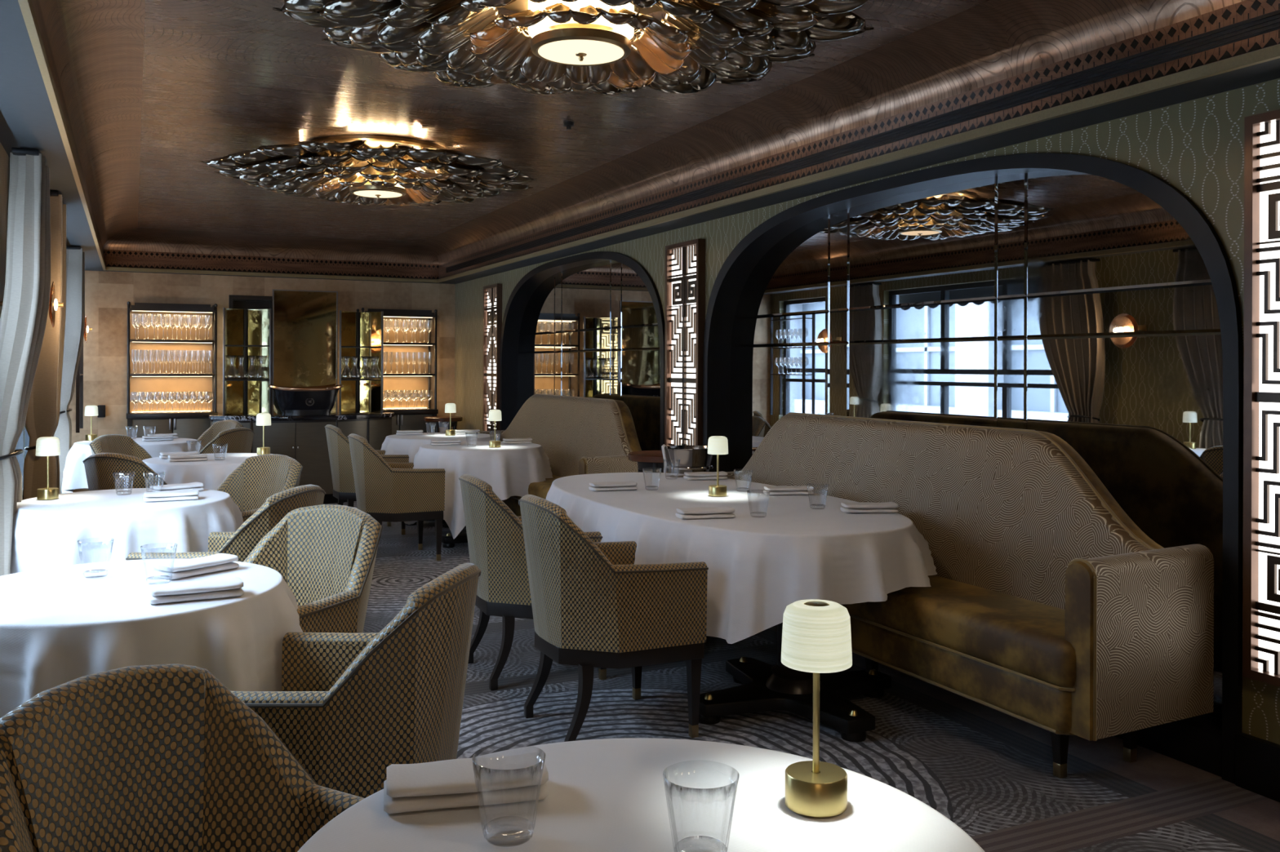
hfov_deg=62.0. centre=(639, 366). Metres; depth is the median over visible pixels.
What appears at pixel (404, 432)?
folded napkin
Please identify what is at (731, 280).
trim
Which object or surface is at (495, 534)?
armchair
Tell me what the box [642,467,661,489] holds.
glass tumbler
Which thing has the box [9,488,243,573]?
tablecloth
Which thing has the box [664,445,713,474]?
ice bucket
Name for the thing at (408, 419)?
display cabinet
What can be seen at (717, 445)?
table lamp
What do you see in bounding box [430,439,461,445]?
folded napkin
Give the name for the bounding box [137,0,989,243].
ceiling
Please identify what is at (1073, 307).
mirror
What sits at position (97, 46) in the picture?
trim
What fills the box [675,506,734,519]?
folded napkin
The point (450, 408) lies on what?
table lamp
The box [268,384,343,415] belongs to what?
tub
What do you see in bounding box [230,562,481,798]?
armchair
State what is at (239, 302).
door
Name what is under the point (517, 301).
trim
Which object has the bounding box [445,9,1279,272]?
decorative frieze
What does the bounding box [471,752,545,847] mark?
glass tumbler
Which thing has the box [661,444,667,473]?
cloth
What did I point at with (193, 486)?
folded napkin
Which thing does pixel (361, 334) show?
shelf unit
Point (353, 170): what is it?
chandelier
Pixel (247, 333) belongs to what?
shelf unit
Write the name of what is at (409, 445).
tablecloth
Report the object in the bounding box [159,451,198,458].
folded napkin
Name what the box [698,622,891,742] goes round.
table
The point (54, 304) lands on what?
wall sconce
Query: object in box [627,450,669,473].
side table
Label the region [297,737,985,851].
tablecloth
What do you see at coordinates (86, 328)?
wall sconce
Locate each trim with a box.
[17,0,1279,283]
[31,0,1279,279]
[39,0,1245,264]
[499,251,665,472]
[702,153,1243,783]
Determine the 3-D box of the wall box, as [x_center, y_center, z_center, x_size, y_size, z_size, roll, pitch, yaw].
[-5.295,0.443,10.477,0.070,0.120,0.050,0,0,-25]
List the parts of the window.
pane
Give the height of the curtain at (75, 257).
2.252 m
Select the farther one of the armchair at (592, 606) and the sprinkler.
the sprinkler
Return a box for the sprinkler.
[563,121,573,129]
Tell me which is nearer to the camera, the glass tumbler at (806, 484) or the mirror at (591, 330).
the glass tumbler at (806, 484)
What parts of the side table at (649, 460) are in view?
leg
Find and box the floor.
[323,501,1279,851]
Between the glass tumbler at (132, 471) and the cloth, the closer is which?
the glass tumbler at (132, 471)
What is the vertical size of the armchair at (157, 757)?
0.884 m
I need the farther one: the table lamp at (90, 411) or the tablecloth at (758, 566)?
the table lamp at (90, 411)
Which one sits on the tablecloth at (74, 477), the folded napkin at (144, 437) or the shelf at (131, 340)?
the folded napkin at (144, 437)
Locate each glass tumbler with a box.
[77,537,114,577]
[112,471,135,494]
[140,542,177,584]
[143,471,165,492]
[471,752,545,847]
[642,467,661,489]
[662,459,679,479]
[662,760,738,851]
[733,469,752,490]
[746,489,769,517]
[806,484,828,509]
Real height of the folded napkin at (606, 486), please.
0.037 m
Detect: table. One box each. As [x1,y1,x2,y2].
[405,519,448,528]
[424,416,462,432]
[441,528,467,547]
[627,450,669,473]
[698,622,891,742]
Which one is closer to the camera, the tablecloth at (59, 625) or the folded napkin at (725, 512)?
the tablecloth at (59, 625)
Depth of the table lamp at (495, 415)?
7.89 m
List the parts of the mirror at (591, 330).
mirror pane, mirror pane, mirror pane, mirror pane, mirror pane, mirror pane, mirror pane, mirror pane, mirror pane, mirror pane, mirror pane, mirror pane, mirror pane, mirror pane, mirror pane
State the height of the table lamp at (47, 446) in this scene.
0.279 m
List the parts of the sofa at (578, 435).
arm, seat, backrest, arm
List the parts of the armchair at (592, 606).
leg, leg, seat frame, leg, leg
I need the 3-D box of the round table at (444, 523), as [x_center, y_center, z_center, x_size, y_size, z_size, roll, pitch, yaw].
[-1.728,0.980,9.213,0.898,0.748,0.898,0,0,-25]
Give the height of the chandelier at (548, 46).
0.298 m
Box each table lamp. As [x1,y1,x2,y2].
[35,436,60,500]
[84,405,97,440]
[256,413,271,454]
[444,403,456,435]
[488,409,501,447]
[707,435,728,497]
[781,599,852,817]
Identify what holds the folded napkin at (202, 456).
on the tablecloth at (212, 472)
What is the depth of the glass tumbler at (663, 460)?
5.73 m
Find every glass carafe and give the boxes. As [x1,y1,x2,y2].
[234,355,247,379]
[245,355,258,379]
[254,355,267,379]
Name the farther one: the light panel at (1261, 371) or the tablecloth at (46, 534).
the tablecloth at (46, 534)
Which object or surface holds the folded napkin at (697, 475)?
on the tablecloth at (758, 566)
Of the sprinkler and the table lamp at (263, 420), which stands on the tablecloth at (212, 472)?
the table lamp at (263, 420)
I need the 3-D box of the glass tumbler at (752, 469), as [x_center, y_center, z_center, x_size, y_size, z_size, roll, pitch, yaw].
[0.501,0.554,5.170,0.094,0.104,0.094,0,0,40]
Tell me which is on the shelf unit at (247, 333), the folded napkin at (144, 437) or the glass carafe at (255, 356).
the glass carafe at (255, 356)
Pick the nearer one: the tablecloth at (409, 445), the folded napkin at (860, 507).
the folded napkin at (860, 507)
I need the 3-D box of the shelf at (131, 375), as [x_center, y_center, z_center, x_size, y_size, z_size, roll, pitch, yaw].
[-4.654,0.086,10.603,0.764,0.022,0.308,0,0,-25]
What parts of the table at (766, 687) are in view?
plate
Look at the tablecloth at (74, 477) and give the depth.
8.11 m
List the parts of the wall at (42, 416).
header rail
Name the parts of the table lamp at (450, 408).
lamp shade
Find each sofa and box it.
[479,394,661,516]
[669,412,1213,778]
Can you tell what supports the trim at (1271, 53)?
attached to the crown molding at (1267, 71)
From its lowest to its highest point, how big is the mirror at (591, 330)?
2.200 m
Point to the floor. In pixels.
(988, 771)
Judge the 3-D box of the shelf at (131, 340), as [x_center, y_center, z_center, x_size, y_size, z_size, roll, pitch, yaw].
[-4.653,-0.249,10.603,0.764,0.022,0.308,0,0,-25]
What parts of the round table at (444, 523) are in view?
plate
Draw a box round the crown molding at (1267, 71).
[0,0,1279,284]
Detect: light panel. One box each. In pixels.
[482,284,502,431]
[664,239,705,473]
[1242,109,1279,686]
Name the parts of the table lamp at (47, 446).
lamp shade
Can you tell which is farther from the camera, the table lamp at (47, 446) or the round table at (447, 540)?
the round table at (447, 540)
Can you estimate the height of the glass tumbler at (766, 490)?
0.104 m
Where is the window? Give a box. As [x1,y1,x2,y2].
[15,425,29,499]
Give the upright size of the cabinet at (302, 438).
0.868 m
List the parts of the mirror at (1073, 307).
mirror pane, mirror pane, mirror pane, mirror pane, mirror pane, mirror pane, mirror pane, mirror pane, mirror pane, mirror pane, mirror pane, mirror pane, mirror pane, mirror pane, mirror pane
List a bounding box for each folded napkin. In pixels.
[142,435,173,440]
[142,489,199,502]
[146,433,177,438]
[147,577,243,604]
[149,482,204,492]
[152,553,239,579]
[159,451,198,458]
[167,453,207,462]
[383,751,548,813]
[395,430,422,435]
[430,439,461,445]
[454,429,479,434]
[502,438,532,444]
[588,480,637,491]
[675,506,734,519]
[683,471,727,479]
[763,485,813,495]
[840,502,898,513]
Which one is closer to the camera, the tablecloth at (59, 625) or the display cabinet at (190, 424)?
the tablecloth at (59, 625)
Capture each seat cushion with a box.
[512,475,560,499]
[840,575,1075,688]
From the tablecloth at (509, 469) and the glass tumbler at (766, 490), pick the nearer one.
the glass tumbler at (766, 490)
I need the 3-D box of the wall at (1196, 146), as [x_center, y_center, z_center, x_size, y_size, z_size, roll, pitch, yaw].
[1.123,0.014,5.274,0.001,2.700,14.960,0,0,-25]
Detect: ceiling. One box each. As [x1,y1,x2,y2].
[0,110,71,246]
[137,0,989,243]
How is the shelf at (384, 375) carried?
attached to the display cabinet at (408, 419)
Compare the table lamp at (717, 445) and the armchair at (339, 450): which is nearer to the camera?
the table lamp at (717, 445)
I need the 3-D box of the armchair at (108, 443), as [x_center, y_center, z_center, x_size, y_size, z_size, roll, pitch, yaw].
[-3.360,0.907,7.227,0.610,0.884,0.585,0,0,9]
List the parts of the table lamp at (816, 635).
lamp shade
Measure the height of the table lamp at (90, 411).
0.279 m
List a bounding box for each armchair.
[0,663,364,851]
[82,453,216,490]
[89,434,152,460]
[125,484,325,562]
[197,419,244,447]
[199,427,254,453]
[216,453,302,522]
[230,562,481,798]
[243,504,382,632]
[324,424,408,534]
[347,433,445,560]
[458,474,606,690]
[518,494,708,742]
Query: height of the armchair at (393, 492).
0.884 m
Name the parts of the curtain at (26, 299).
header rail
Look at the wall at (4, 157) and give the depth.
5.62 m
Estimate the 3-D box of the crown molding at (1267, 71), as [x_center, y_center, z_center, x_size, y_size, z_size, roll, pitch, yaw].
[-0.552,-0.928,4.476,3.717,0.012,14.960,0,0,-25]
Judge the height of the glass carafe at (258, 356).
0.230 m
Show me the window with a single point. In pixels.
(24, 440)
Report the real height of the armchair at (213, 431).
0.884 m
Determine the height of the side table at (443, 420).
0.798 m
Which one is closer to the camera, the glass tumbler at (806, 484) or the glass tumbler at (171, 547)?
the glass tumbler at (171, 547)
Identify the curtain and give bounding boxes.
[0,147,50,576]
[53,245,84,493]
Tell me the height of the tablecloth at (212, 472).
0.602 m
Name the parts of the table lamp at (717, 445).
lamp shade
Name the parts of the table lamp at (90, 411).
lamp shade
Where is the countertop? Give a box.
[208,411,394,421]
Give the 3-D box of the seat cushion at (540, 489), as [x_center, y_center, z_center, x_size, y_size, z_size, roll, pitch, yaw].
[-0.857,0.932,8.353,0.405,0.160,2.876,0,0,-25]
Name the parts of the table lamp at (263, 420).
lamp shade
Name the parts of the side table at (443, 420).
leg, leg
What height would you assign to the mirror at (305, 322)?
1.235 m
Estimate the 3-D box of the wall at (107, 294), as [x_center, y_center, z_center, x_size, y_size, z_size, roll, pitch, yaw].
[-3.783,-0.002,11.223,4.050,2.700,0.001,0,0,-25]
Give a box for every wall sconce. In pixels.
[0,281,63,328]
[84,315,92,342]
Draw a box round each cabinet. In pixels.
[126,301,217,439]
[208,411,394,503]
[356,307,438,435]
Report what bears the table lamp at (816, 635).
on the tablecloth at (606, 795)
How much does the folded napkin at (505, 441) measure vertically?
0.037 m
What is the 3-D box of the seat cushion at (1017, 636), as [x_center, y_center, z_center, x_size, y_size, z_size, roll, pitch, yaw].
[0.909,0.938,4.642,0.405,0.160,2.776,0,0,-25]
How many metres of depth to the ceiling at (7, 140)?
5.38 m
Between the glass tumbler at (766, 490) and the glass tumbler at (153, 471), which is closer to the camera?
the glass tumbler at (766, 490)
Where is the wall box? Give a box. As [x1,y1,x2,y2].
[97,404,105,417]
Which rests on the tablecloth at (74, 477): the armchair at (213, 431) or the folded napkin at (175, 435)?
the folded napkin at (175, 435)
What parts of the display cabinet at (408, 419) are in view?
door, rail, panel, door, post, post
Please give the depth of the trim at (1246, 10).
4.91 m
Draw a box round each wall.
[0,142,23,500]
[22,191,66,500]
[68,271,455,492]
[454,78,1279,745]
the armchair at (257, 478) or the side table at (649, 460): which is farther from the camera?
the side table at (649, 460)
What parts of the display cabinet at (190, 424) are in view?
post, door, handle, panel, rail, handle, door, post, post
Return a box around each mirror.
[271,289,337,415]
[517,260,660,450]
[729,171,1222,719]
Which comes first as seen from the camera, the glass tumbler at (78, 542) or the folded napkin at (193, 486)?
the glass tumbler at (78, 542)
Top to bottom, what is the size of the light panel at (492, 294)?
1.800 m
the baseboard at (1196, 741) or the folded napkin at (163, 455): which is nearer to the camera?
the baseboard at (1196, 741)
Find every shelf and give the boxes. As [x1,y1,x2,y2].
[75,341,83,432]
[129,339,214,342]
[129,373,214,376]
[382,373,435,376]
[383,342,435,345]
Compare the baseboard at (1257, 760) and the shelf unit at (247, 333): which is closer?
the baseboard at (1257, 760)
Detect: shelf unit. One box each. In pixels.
[222,307,271,416]
[338,310,383,413]
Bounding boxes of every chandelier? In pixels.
[200,135,537,206]
[272,0,874,95]
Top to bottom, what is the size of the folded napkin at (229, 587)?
0.037 m
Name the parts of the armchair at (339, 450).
leg, seat frame, leg, leg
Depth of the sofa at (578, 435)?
8.01 m
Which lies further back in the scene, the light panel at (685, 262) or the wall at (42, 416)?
the light panel at (685, 262)
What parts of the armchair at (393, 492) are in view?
seat frame, leg, leg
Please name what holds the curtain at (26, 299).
hanging from the crown molding at (1267, 71)
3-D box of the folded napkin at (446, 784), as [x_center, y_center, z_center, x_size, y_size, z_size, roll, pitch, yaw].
[-0.246,0.586,1.504,0.224,0.037,0.109,0,0,-13]
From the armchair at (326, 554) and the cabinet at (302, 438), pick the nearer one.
the armchair at (326, 554)
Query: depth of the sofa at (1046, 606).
3.82 m
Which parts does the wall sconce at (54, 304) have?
arm, bulb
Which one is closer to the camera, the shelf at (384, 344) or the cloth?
the cloth
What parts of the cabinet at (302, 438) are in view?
rail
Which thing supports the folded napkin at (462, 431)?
on the tablecloth at (409, 445)
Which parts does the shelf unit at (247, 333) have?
post, mirror pane, post, shelf, shelf, mirror pane, post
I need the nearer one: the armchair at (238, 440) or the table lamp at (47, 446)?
the table lamp at (47, 446)
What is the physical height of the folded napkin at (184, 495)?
0.037 m
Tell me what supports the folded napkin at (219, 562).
on the tablecloth at (59, 625)
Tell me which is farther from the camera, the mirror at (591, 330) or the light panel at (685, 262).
the mirror at (591, 330)
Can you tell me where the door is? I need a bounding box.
[228,295,272,413]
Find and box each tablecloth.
[0,558,302,718]
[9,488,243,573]
[61,437,204,493]
[142,453,261,489]
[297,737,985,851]
[381,432,497,462]
[404,441,553,538]
[546,472,937,644]
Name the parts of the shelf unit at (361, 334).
post, mirror pane, post, shelf, shelf, mirror pane, post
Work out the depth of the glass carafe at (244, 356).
10.40 m
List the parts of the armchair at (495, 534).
leg, leg, seat frame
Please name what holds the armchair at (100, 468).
on the floor
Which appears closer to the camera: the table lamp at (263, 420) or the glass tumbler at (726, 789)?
the glass tumbler at (726, 789)
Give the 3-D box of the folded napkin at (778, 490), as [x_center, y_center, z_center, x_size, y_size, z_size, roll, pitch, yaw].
[0.705,0.589,5.069,0.224,0.037,0.109,0,0,-5]
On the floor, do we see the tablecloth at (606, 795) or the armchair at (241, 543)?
the armchair at (241, 543)
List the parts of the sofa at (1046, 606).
arm, leg, backrest, seat, leg, leg, arm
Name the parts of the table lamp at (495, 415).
lamp shade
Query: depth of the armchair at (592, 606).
3.80 m
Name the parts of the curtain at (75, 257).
header rail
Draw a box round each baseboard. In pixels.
[1113,713,1222,777]
[1235,732,1279,802]

